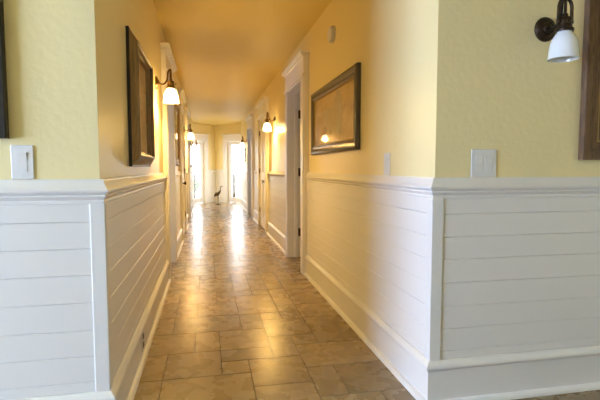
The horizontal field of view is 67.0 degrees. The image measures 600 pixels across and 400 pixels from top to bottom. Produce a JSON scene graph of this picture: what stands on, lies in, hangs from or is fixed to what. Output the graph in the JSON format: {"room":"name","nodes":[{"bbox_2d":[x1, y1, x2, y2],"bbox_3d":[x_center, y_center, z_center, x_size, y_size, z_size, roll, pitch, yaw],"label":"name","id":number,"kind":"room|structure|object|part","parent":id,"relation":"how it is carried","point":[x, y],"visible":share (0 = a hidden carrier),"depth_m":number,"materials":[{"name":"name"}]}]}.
{"room":"hallway","nodes":[
{"label":"hallway","id":0,"kind":"room"},
{"bbox_2d":[0,0,63,179],"bbox_3d":[-2.985,-0.228,1.378,4.207,2.460,0.130,-1,4,-12],"label":"wall","id":1,"kind":"structure","parent":0,"point":[30,26],"depth_m":1.70,"materials":[{"name":"beige paint"}]},
{"bbox_2d":[0,0,8,138],"bbox_3d":[-1.388,-0.579,1.598,0.615,0.710,0.029,-1,4,-12],"label":"framed picture","id":2,"kind":"object","parent":1,"relation":"attached to","point":[4,120],"visible":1,"depth_m":1.66,"materials":[{"name":"black paint"}]},
{"bbox_2d":[10,145,33,178],"bbox_3d":[-1.047,-0.143,1.708,0.078,0.128,0.011,-1,4,-12],"label":"light switch","id":3,"kind":"object","parent":1,"relation":"attached to","point":[22,156],"visible":1,"depth_m":1.71,"materials":[{"name":"white plastic"}]},
{"bbox_2d":[0,183,166,399],"bbox_3d":[-3.089,0.333,2.664,4.203,0.760,2.641,-1,4,-12],"label":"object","id":4,"kind":"structure","parent":1,"relation":"attached to","point":[47,332],"depth_m":1.76,"materials":[{"name":"white paint"}]},
{"bbox_2d":[0,173,166,205],"bbox_3d":[-3.077,-0.092,2.627,4.223,0.099,2.661,-1,4,-12],"label":"trim","id":5,"kind":"structure","parent":1,"relation":"attached to","point":[13,192],"depth_m":1.73,"materials":[{"name":"white paint"}]},
{"bbox_2d":[4,260,170,399],"bbox_3d":[-3.066,0.808,2.683,4.242,0.210,2.680,-1,4,-12],"label":"baseboard","id":6,"kind":"structure","parent":1,"relation":"attached to","point":[126,381],"depth_m":2.35,"materials":[{"name":"white paint"}]},
{"bbox_3d":[-3.066,0.901,2.689,4.242,0.025,2.680,-1,4,-12],"label":"shoe moulding","id":7,"kind":"part","parent":6,"relation":"part of","materials":[{"name":"white paint"}]},
{"bbox_2d":[57,0,192,178],"bbox_3d":[-2.047,-0.666,7.599,0.130,2.460,11.975,-1,4,-12],"label":"wall","id":8,"kind":"structure","parent":0,"point":[91,33],"depth_m":1.82,"materials":[{"name":"beige paint"}]},
{"bbox_2d":[89,203,112,391],"bbox_3d":[-0.792,0.390,1.811,0.058,0.757,0.058,-1,4,-12],"label":"trim","id":9,"kind":"structure","parent":8,"relation":"attached to","point":[99,219],"depth_m":1.79,"materials":[{"name":"white paint"}]},
{"bbox_2d":[125,26,154,166],"bbox_3d":[-0.974,-0.578,2.814,0.055,0.741,0.808,-1,4,-12],"label":"framed picture","id":10,"kind":"object","parent":8,"relation":"attached to","point":[140,93],"visible":1,"depth_m":2.50,"materials":[{"name":"black paint"}]},
{"bbox_2d":[139,62,146,152],"bbox_3d":[-0.997,-0.578,2.809,0.006,0.567,0.634,-1,4,-12],"label":"artwork","id":11,"kind":"object","parent":10,"relation":"attached to","point":[142,67],"depth_m":2.97},
{"bbox_2d":[141,329,143,351],"bbox_3d":[-0.910,0.815,2.629,0.008,0.115,0.072,-1,4,-12],"label":"power outlet","id":12,"kind":"object","parent":8,"relation":"attached to","point":[142,334],"visible":0.84,"depth_m":2.60,"materials":[{"name":"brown plastic"}]},
{"bbox_2d":[155,69,178,103],"bbox_3d":[-1.119,-0.963,3.816,0.186,0.282,0.128,-1,4,-12],"label":"wall sconce","id":13,"kind":"object","parent":8,"relation":"attached to","point":[170,95],"visible":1,"depth_m":3.79,"materials":[{"name":"white glass"}]},
{"bbox_3d":[-1.138,-1.035,3.807,0.114,0.138,0.015,-1,4,-12],"label":"arm","id":14,"kind":"part","parent":13,"relation":"part of","materials":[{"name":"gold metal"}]},
{"bbox_2d":[166,78,174,88],"bbox_3d":[-1.090,-1.013,3.818,0.076,0.146,0.076,-1,4,-12],"label":"socket","id":15,"kind":"object","parent":13,"relation":"attached to","point":[170,84],"depth_m":3.80,"materials":[{"name":"gold metal"}]},
{"bbox_3d":[-1.090,-0.883,3.828,0.128,0.122,0.128,-1,4,-12],"label":"lamp shade","id":16,"kind":"part","parent":13,"relation":"part of","materials":[{"name":"white glass"}]},
{"bbox_2d":[160,42,176,278],"bbox_3d":[-1.440,-0.376,4.840,0.219,2.270,1.118,-1,4,-12],"label":"door","id":17,"kind":"structure","parent":8,"relation":"in","point":[167,58],"depth_m":4.47,"materials":[{"name":"white paint"}]},
{"bbox_3d":[-1.299,-0.221,4.410,0.048,2.020,0.130,-1,4,-12],"label":"casing","id":18,"kind":"part","parent":17,"relation":"part of","materials":[{"name":"white paint"}]},
{"bbox_3d":[-1.374,-1.479,4.776,0.084,0.062,1.118,-1,4,-12],"label":"crown","id":19,"kind":"part","parent":17,"relation":"part of","materials":[{"name":"white paint"}]},
{"bbox_3d":[-1.483,-0.284,5.309,0.048,2.020,0.130,-1,4,-12],"label":"casing","id":20,"kind":"part","parent":17,"relation":"part of","materials":[{"name":"white paint"}]},
{"bbox_2d":[174,104,179,165],"bbox_3d":[-1.653,-0.869,6.072,0.034,0.820,0.950,-1,4,-12],"label":"framed picture","id":21,"kind":"object","parent":8,"relation":"attached to","point":[177,114],"visible":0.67,"depth_m":6.22,"materials":[{"name":"brown wood"}]},
{"bbox_3d":[-1.655,-0.869,6.071,0.002,0.644,0.774,-1,4,-12],"label":"picture glass","id":22,"kind":"part","parent":21,"relation":"part of","materials":[{"name":"glass"}]},
{"bbox_2d":[176,178,180,234],"bbox_3d":[-1.647,0.094,6.059,0.016,0.760,1.350,-1,4,-12],"label":"trim","id":23,"kind":"structure","parent":8,"relation":"attached to","point":[178,210],"depth_m":6.26,"materials":[{"name":"white paint"}]},
{"bbox_2d":[176,171,180,178],"bbox_3d":[-1.637,-0.333,6.031,0.036,0.099,1.350,-1,4,-12],"label":"trim","id":24,"kind":"structure","parent":8,"relation":"attached to","point":[178,174],"depth_m":6.18,"materials":[{"name":"white paint"}]},
{"bbox_2d":[177,228,183,259],"bbox_3d":[-1.628,0.568,6.096,0.055,0.210,1.350,-1,4,-12],"label":"baseboard","id":25,"kind":"structure","parent":8,"relation":"attached to","point":[180,241],"depth_m":6.14,"materials":[{"name":"white paint"}]},
{"bbox_3d":[-1.615,0.660,6.106,0.027,0.025,1.350,-1,4,-12],"label":"shoe moulding","id":26,"kind":"part","parent":25,"relation":"part of","materials":[{"name":"white paint"}]},
{"bbox_2d":[177,87,186,240],"bbox_3d":[-1.928,-0.547,7.266,0.237,2.270,1.278,-1,4,-12],"label":"door","id":27,"kind":"structure","parent":8,"relation":"in","point":[181,95],"depth_m":7.18,"materials":[{"name":"white paint"}]},
{"bbox_3d":[-1.780,-0.386,6.755,0.048,2.020,0.130,-1,4,-12],"label":"casing","id":28,"kind":"part","parent":27,"relation":"part of","materials":[{"name":"white paint"}]},
{"bbox_3d":[-1.870,-1.650,7.200,0.084,0.062,1.278,-1,4,-12],"label":"crown","id":29,"kind":"part","parent":27,"relation":"part of","materials":[{"name":"white paint"}]},
{"bbox_3d":[-1.904,-0.842,7.250,0.058,0.820,0.688,-1,4,-12],"label":"panel moulding","id":30,"kind":"part","parent":27,"relation":"part of","materials":[{"name":"white paint"}]},
{"bbox_3d":[-1.904,0.056,7.314,0.058,0.660,0.688,-1,4,-12],"label":"panel moulding","id":31,"kind":"part","parent":27,"relation":"part of","materials":[{"name":"white paint"}]},
{"bbox_3d":[-1.996,-0.461,7.811,0.048,2.020,0.130,-1,4,-12],"label":"casing","id":32,"kind":"part","parent":27,"relation":"part of","materials":[{"name":"white paint"}]},
{"bbox_2d":[186,180,186,212],"bbox_3d":[-2.119,-0.068,8.361,0.016,0.760,0.940,-1,4,-12],"label":"trim","id":33,"kind":"structure","parent":8,"relation":"attached to","point":[186,180],"depth_m":8.70,"materials":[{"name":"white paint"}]},
{"bbox_2d":[184,107,190,222],"bbox_3d":[-2.367,-0.696,9.366,0.219,2.270,1.278,-1,4,-12],"label":"door","id":34,"kind":"structure","parent":8,"relation":"in","point":[186,109],"depth_m":8.86,"materials":[{"name":"white paint"}]},
{"bbox_3d":[-2.210,-0.534,8.856,0.048,2.020,0.130,-1,4,-12],"label":"casing","id":35,"kind":"part","parent":34,"relation":"part of","materials":[{"name":"white paint"}]},
{"bbox_3d":[-2.301,-1.798,9.301,0.084,0.062,1.278,-1,4,-12],"label":"crown","id":36,"kind":"part","parent":34,"relation":"part of","materials":[{"name":"white paint"}]},
{"bbox_3d":[-2.426,-0.609,9.912,0.048,2.020,0.130,-1,4,-12],"label":"casing","id":37,"kind":"part","parent":34,"relation":"part of","materials":[{"name":"white paint"}]},
{"bbox_2d":[185,124,193,138],"bbox_3d":[-2.060,-1.272,8.411,0.186,0.282,0.128,-1,4,-12],"label":"wall sconce","id":38,"kind":"object","parent":8,"relation":"attached to","point":[190,135],"visible":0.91,"depth_m":8.38,"materials":[{"name":"white glass"}]},
{"bbox_3d":[-2.031,-1.192,8.422,0.128,0.122,0.128,-1,4,-12],"label":"lamp shade","id":39,"kind":"part","parent":38,"relation":"part of","materials":[{"name":"white glass"}]},
{"bbox_2d":[190,142,192,166],"bbox_3d":[-2.762,-1.130,11.479,0.029,0.600,1.200,-1,4,-12],"label":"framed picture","id":40,"kind":"object","parent":8,"relation":"attached to","point":[190,142],"visible":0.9,"depth_m":10.92,"materials":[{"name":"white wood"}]},
{"bbox_2d":[190,173,193,203],"bbox_3d":[-2.815,-0.308,11.757,0.016,0.760,3.590,-1,4,-12],"label":"trim","id":41,"kind":"structure","parent":8,"relation":"attached to","point":[192,174],"depth_m":12.19,"materials":[{"name":"white paint"}]},
{"bbox_2d":[191,198,194,217],"bbox_3d":[-2.796,0.166,11.794,0.055,0.210,3.590,-1,4,-12],"label":"baseboard","id":42,"kind":"structure","parent":8,"relation":"attached to","point":[193,201],"depth_m":11.63,"materials":[{"name":"white paint"}]},
{"bbox_2d":[192,140,198,149],"bbox_3d":[-3.017,-1.601,13.082,0.186,0.282,0.128,-1,4,-12],"label":"wall sconce","id":43,"kind":"object","parent":8,"relation":"attached to","point":[196,143],"visible":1,"depth_m":13.05,"materials":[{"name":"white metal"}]},
{"bbox_2d":[192,123,215,168],"bbox_3d":[-3.204,-1.116,13.984,0.120,2.460,1.577,3,5,33],"label":"wall","id":44,"kind":"structure","parent":0,"point":[196,128],"depth_m":14.37,"materials":[{"name":"beige paint"}]},
{"bbox_2d":[193,133,208,202],"bbox_3d":[-3.254,-0.958,13.864,0.180,2.160,1.210,3,5,33],"label":"door","id":45,"kind":"structure","parent":44,"relation":"in","point":[202,139],"depth_m":14.18,"materials":[{"name":"white paint"}]},
{"bbox_3d":[-2.933,-0.886,14.275,0.030,1.960,0.120,3,5,33],"label":"casing","id":46,"kind":"part","parent":45,"relation":"part of","materials":[{"name":"white paint"}]},
{"bbox_2d":[209,172,215,195],"bbox_3d":[-2.809,-0.501,14.502,0.016,0.760,0.350,3,5,33],"label":"trim","id":47,"kind":"structure","parent":44,"relation":"attached to","point":[212,176],"depth_m":14.50,"materials":[{"name":"white paint"}]},
{"bbox_2d":[209,196,215,202],"bbox_3d":[-2.797,-0.027,14.528,0.043,0.210,0.350,3,5,33],"label":"baseboard","id":48,"kind":"structure","parent":44,"relation":"attached to","point":[211,198],"depth_m":14.49,"materials":[{"name":"white paint"}]},
{"bbox_2d":[215,124,240,168],"bbox_3d":[-2.028,-1.133,14.223,1.577,2.460,0.120,3,5,33],"label":"wall","id":49,"kind":"structure","parent":0,"point":[232,128],"depth_m":14.43,"materials":[{"name":"beige paint"}]},
{"bbox_2d":[216,172,222,195],"bbox_3d":[-2.577,-0.505,14.550,0.350,0.760,0.016,3,5,33],"label":"trim","id":50,"kind":"structure","parent":49,"relation":"attached to","point":[219,175],"depth_m":14.54,"materials":[{"name":"white paint"}]},
{"bbox_2d":[216,196,223,202],"bbox_3d":[-2.585,-0.030,14.572,0.350,0.210,0.043,3,5,33],"label":"baseboard","id":51,"kind":"structure","parent":49,"relation":"attached to","point":[219,198],"depth_m":14.54,"materials":[{"name":"white paint"}]},
{"bbox_2d":[221,133,240,202],"bbox_3d":[-1.931,-0.977,14.134,1.210,2.160,0.180,3,5,33],"label":"door","id":52,"kind":"structure","parent":49,"relation":"in","point":[229,140],"depth_m":14.33,"materials":[{"name":"white paint"}]},
{"bbox_3d":[-2.385,-0.894,14.386,0.120,1.960,0.030,3,5,33],"label":"casing","id":53,"kind":"part","parent":52,"relation":"part of","materials":[{"name":"white paint"}]},
{"bbox_2d":[153,0,331,124],"bbox_3d":[-2.074,-1.832,5.790,7.900,0.120,18.800,-1,4,-12],"label":"ceiling","id":54,"kind":"structure","parent":0,"point":[227,53],"depth_m":5.00,"materials":[{"name":"yellow paint"}]},
{"bbox_2d":[241,0,464,177],"bbox_3d":[-0.522,-0.688,7.910,0.130,2.460,11.975,-1,4,-12],"label":"wall","id":55,"kind":"structure","parent":0,"point":[410,53],"depth_m":2.51,"materials":[{"name":"beige paint"}]},
{"bbox_2d":[240,198,246,211],"bbox_3d":[-1.537,0.117,12.483,0.055,0.210,2.740,-1,4,-12],"label":"baseboard","id":56,"kind":"structure","parent":55,"relation":"attached to","point":[243,203],"depth_m":12.46,"materials":[{"name":"white paint"}]},
{"bbox_2d":[240,136,246,146],"bbox_3d":[-1.461,-1.502,11.668,0.186,0.282,0.128,-1,4,-12],"label":"wall sconce","id":57,"kind":"object","parent":55,"relation":"attached to","point":[242,140],"visible":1,"depth_m":11.63,"materials":[{"name":"white glass"}]},
{"bbox_2d":[241,173,246,201],"bbox_3d":[-1.518,-0.357,12.454,0.016,0.760,2.740,-1,4,-12],"label":"trim","id":58,"kind":"structure","parent":55,"relation":"attached to","point":[243,175],"depth_m":12.49,"materials":[{"name":"white paint"}]},
{"bbox_2d":[242,149,245,161],"bbox_3d":[-1.548,-1.233,12.514,0.024,0.340,0.850,-1,4,-12],"label":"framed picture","id":59,"kind":"object","parent":55,"relation":"attached to","point":[243,150],"visible":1,"depth_m":12.48,"materials":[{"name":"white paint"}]},
{"bbox_2d":[245,114,254,217],"bbox_3d":[-1.097,-0.775,10.490,0.234,2.270,1.278,-1,4,-12],"label":"door","id":60,"kind":"structure","parent":55,"relation":"in","point":[250,119],"depth_m":10.62,"materials":[{"name":"white paint"}]},
{"bbox_3d":[-1.254,-0.687,11.016,0.063,2.020,0.130,-1,4,-12],"label":"casing","id":61,"kind":"part","parent":60,"relation":"part of","materials":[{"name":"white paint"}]},
{"bbox_3d":[-1.163,-1.875,10.399,0.099,0.062,1.278,-1,4,-12],"label":"crown","id":62,"kind":"part","parent":60,"relation":"part of","materials":[{"name":"white paint"}]},
{"bbox_3d":[-1.038,-0.612,9.961,0.063,2.020,0.130,-1,4,-12],"label":"casing","id":63,"kind":"part","parent":60,"relation":"part of","materials":[{"name":"white paint"}]},
{"bbox_2d":[253,209,257,223],"bbox_3d":[-0.904,0.335,9.390,0.055,0.210,1.170,-1,4,-12],"label":"baseboard","id":64,"kind":"structure","parent":55,"relation":"attached to","point":[255,213],"depth_m":9.50,"materials":[{"name":"white paint"}]},
{"bbox_2d":[254,175,257,210],"bbox_3d":[-0.885,-0.139,9.361,0.016,0.760,1.170,-1,4,-12],"label":"trim","id":65,"kind":"structure","parent":55,"relation":"attached to","point":[255,176],"depth_m":9.46,"materials":[{"name":"white paint"}]},
{"bbox_2d":[255,96,268,232],"bbox_3d":[-0.619,-0.610,8.149,0.237,2.270,1.308,-1,4,-12],"label":"door","id":66,"kind":"structure","parent":55,"relation":"in","point":[262,107],"depth_m":8.10,"materials":[{"name":"white paint"}]},
{"bbox_3d":[-0.777,-0.523,8.690,0.063,2.020,0.130,-1,4,-12],"label":"casing","id":67,"kind":"part","parent":66,"relation":"part of","materials":[{"name":"white paint"}]},
{"bbox_3d":[-0.684,-1.710,8.058,0.099,0.062,1.308,-1,4,-12],"label":"crown","id":68,"kind":"part","parent":66,"relation":"part of","materials":[{"name":"white paint"}]},
{"bbox_3d":[-0.643,-0.904,8.123,0.058,0.820,0.718,-1,4,-12],"label":"panel moulding","id":69,"kind":"part","parent":66,"relation":"part of","materials":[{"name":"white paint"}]},
{"bbox_3d":[-0.643,-0.006,8.186,0.058,0.660,0.718,-1,4,-12],"label":"panel moulding","id":70,"kind":"part","parent":66,"relation":"part of","materials":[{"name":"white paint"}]},
{"bbox_3d":[-0.555,-0.446,7.606,0.063,2.020,0.130,-1,4,-12],"label":"casing","id":71,"kind":"part","parent":66,"relation":"part of","materials":[{"name":"white paint"}]},
{"bbox_2d":[263,112,275,130],"bbox_3d":[-0.464,-1.179,6.800,0.186,0.282,0.128,-1,4,-12],"label":"wall sconce","id":72,"kind":"object","parent":55,"relation":"attached to","point":[267,127],"visible":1,"depth_m":6.76,"materials":[{"name":"white glass"}]},
{"bbox_3d":[-0.493,-1.098,6.800,0.128,0.122,0.128,-1,4,-12],"label":"lamp shade","id":73,"kind":"part","parent":72,"relation":"part of","materials":[{"name":"white glass"}]},
{"bbox_2d":[266,221,284,253],"bbox_3d":[-0.347,0.527,6.673,0.055,0.210,1.910,-1,4,-12],"label":"baseboard","id":74,"kind":"structure","parent":55,"relation":"attached to","point":[276,235],"depth_m":6.58,"materials":[{"name":"white paint"}]},
{"bbox_3d":[-0.361,0.619,6.677,0.027,0.025,1.910,-1,4,-12],"label":"shoe moulding","id":75,"kind":"part","parent":74,"relation":"part of","materials":[{"name":"white paint"}]},
{"bbox_2d":[267,171,284,178],"bbox_3d":[-0.338,-0.373,6.612,0.036,0.099,1.910,-1,4,-12],"label":"trim","id":76,"kind":"structure","parent":55,"relation":"attached to","point":[277,174],"depth_m":6.56,"materials":[{"name":"white paint"}]},
{"bbox_2d":[268,177,284,234],"bbox_3d":[-0.328,0.053,6.644,0.016,0.760,1.910,-1,4,-12],"label":"trim","id":77,"kind":"structure","parent":55,"relation":"attached to","point":[276,186],"depth_m":6.62,"materials":[{"name":"white paint"}]},
{"bbox_2d":[281,49,309,274],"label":"door","id":78,"kind":"structure","parent":55,"relation":"in","point":[296,74],"depth_m":5.48,"materials":[{"name":"white paint"}]},
{"bbox_3d":[-0.147,-0.305,5.612,0.063,2.020,0.130,-1,4,-12],"label":"casing","id":79,"kind":"part","parent":78,"relation":"part of","materials":[{"name":"white paint"}]},
{"bbox_3d":[-0.067,-1.498,5.048,0.099,0.062,1.168,-1,4,-12],"label":"crown","id":80,"kind":"part","parent":78,"relation":"part of","materials":[{"name":"white paint"}]},
{"bbox_3d":[0.048,-0.239,4.664,0.063,2.020,0.130,-1,4,-12],"label":"casing","id":81,"kind":"part","parent":78,"relation":"part of","materials":[{"name":"white paint"}]},
{"bbox_2d":[327,25,335,42],"bbox_3d":[0.249,-1.335,3.651,0.040,0.136,0.136,-1,4,-12],"label":"smoke detector","id":82,"kind":"object","parent":55,"relation":"attached to","point":[331,33],"visible":1,"depth_m":3.61,"materials":[{"name":"white plastic"}]},
{"bbox_2d":[311,62,360,154],"bbox_3d":[0.254,-0.674,3.688,0.035,0.575,1.350,-1,4,-12],"label":"framed picture","id":83,"kind":"object","parent":55,"relation":"attached to","point":[336,106],"visible":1,"depth_m":3.50,"materials":[{"name":"brown metal"}]},
{"bbox_2d":[315,79,353,144],"bbox_3d":[0.267,-0.674,3.691,0.006,0.429,1.204,-1,4,-12],"label":"artwork","id":84,"kind":"object","parent":83,"relation":"attached to","point":[334,107],"depth_m":3.57},
{"bbox_2d":[384,153,389,174],"bbox_3d":[0.495,-0.206,2.596,0.011,0.128,0.085,-1,4,-12],"label":"light switch","id":85,"kind":"object","parent":55,"relation":"attached to","point":[386,155],"visible":1,"depth_m":2.58,"materials":[{"name":"white plastic"}]},
{"bbox_2d":[424,198,443,360],"bbox_3d":[0.619,0.370,2.099,0.058,0.757,0.058,-1,4,-12],"label":"trim","id":86,"kind":"structure","parent":55,"relation":"attached to","point":[434,210],"depth_m":2.08,"materials":[{"name":"white paint"}]},
{"bbox_2d":[304,255,599,399],"bbox_3d":[1.255,0.747,3.553,1.942,0.210,2.660,-1,4,-12],"label":"baseboard","id":87,"kind":"structure","parent":55,"relation":"attached to","point":[528,374],"depth_m":2.22,"materials":[{"name":"white paint"}]},
{"bbox_2d":[306,172,599,198],"bbox_3d":[1.263,-0.154,3.501,1.923,0.099,2.641,-1,4,-12],"label":"trim","id":88,"kind":"structure","parent":55,"relation":"attached to","point":[421,187],"depth_m":2.15,"materials":[{"name":"white paint"}]},
{"bbox_2d":[307,182,599,358],"bbox_3d":[1.270,0.272,3.543,1.903,0.760,2.621,-1,4,-12],"label":"wainscoting","id":89,"kind":"structure","parent":55,"relation":"attached to","point":[519,274],"depth_m":2.20,"materials":[{"name":"white paint"}]},
{"bbox_2d":[134,202,599,399],"bbox_3d":[-1.754,0.727,5.902,8.900,0.080,20.338,-1,4,-12],"label":"floor","id":90,"kind":"structure","parent":0,"point":[239,319],"depth_m":3.00,"materials":[{"name":"tile"}]},
{"bbox_2d":[214,186,222,204],"bbox_3d":[-2.459,-0.141,13.658,0.213,0.559,0.183,2,5,29],"label":"statue","id":91,"kind":"object","parent":90,"relation":"on","point":[219,192],"visible":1,"depth_m":13.62,"materials":[{"name":"brown metal"}]},
{"bbox_2d":[461,0,599,176],"bbox_3d":[1.662,-0.294,2.325,1.907,2.460,0.130,-1,4,-12],"label":"wall","id":92,"kind":"structure","parent":0,"point":[521,105],"depth_m":2.11,"materials":[{"name":"beige paint"}]},
{"bbox_2d":[471,149,496,176],"bbox_3d":[0.851,-0.170,2.095,0.130,0.128,0.011,-1,4,-12],"label":"light switch","id":93,"kind":"object","parent":92,"relation":"attached to","point":[483,161],"visible":1,"depth_m":2.09,"materials":[{"name":"white plastic"}]},
{"bbox_2d":[534,0,579,62],"bbox_3d":[1.163,-0.767,2.028,0.128,0.282,0.186,-1,4,-12],"label":"wall sconce","id":94,"kind":"object","parent":92,"relation":"attached to","point":[564,46],"visible":1,"depth_m":1.99,"materials":[{"name":"white glass"}]},
{"bbox_3d":[1.159,-0.840,2.042,0.015,0.138,0.114,-1,4,-12],"label":"arm","id":95,"kind":"part","parent":94,"relation":"part of","materials":[{"name":"brown metal"}]},
{"bbox_3d":[1.169,-0.685,2.005,0.128,0.122,0.128,-1,4,-12],"label":"lamp shade","id":96,"kind":"part","parent":94,"relation":"part of","materials":[{"name":"white glass"}]},
{"bbox_2d":[555,0,574,33],"bbox_3d":[1.169,-0.814,1.996,0.076,0.146,0.076,-1,4,-12],"label":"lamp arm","id":97,"kind":"object","parent":94,"relation":"attached to","point":[564,22],"depth_m":1.98,"materials":[{"name":"brown metal"}]},
{"bbox_2d":[578,0,599,159],"bbox_3d":[1.745,-0.639,2.233,0.800,0.880,0.034,-1,4,-12],"label":"framed picture","id":98,"kind":"object","parent":92,"relation":"attached to","point":[589,124],"visible":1,"depth_m":2.16,"materials":[{"name":"brown wood"}]},
{"bbox_3d":[-3.220,-0.127,18.286,13.000,0.080,6.950,-1,4,-12],"label":"floor","id":99,"kind":"structure","parent":0,"visible":0},
{"bbox_2d":[194,174,195,197],"bbox_3d":[-4.051,-0.510,16.682,0.124,0.910,1.858,-2,4,-23],"label":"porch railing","id":100,"kind":"object","parent":99,"relation":"on","point":[194,174],"visible":0.2,"depth_m":15.85,"materials":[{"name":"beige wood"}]},
{"bbox_2d":[232,174,240,197],"bbox_3d":[-2.225,-0.471,16.138,0.124,0.910,1.468,0,4,3],"label":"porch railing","id":101,"kind":"object","parent":99,"relation":"on","point":[236,181],"visible":0.64,"depth_m":15.93,"materials":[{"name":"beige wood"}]},
{"bbox_3d":[-2.261,-0.424,15.469,0.124,0.910,0.124,0,4,3],"label":"newel post","id":102,"kind":"part","parent":101,"relation":"part of","materials":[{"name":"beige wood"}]},
{"label":"outside","id":103,"kind":"structure","parent":0,"visible":0},
{"bbox_3d":[-8.210,-1.329,40.176,60.000,0.200,38.000,-1,4,-12],"label":"ground","id":104,"kind":"structure","parent":103,"visible":0},
{"bbox_2d":[196,178,199,191],"bbox_3d":[-5.725,-0.741,22.841,1.571,1.080,1.521,-1,4,-12],"label":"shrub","id":105,"kind":"object","parent":104,"relation":"on","point":[197,180],"visible":0.12,"depth_m":22.75,"materials":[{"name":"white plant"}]}
]}

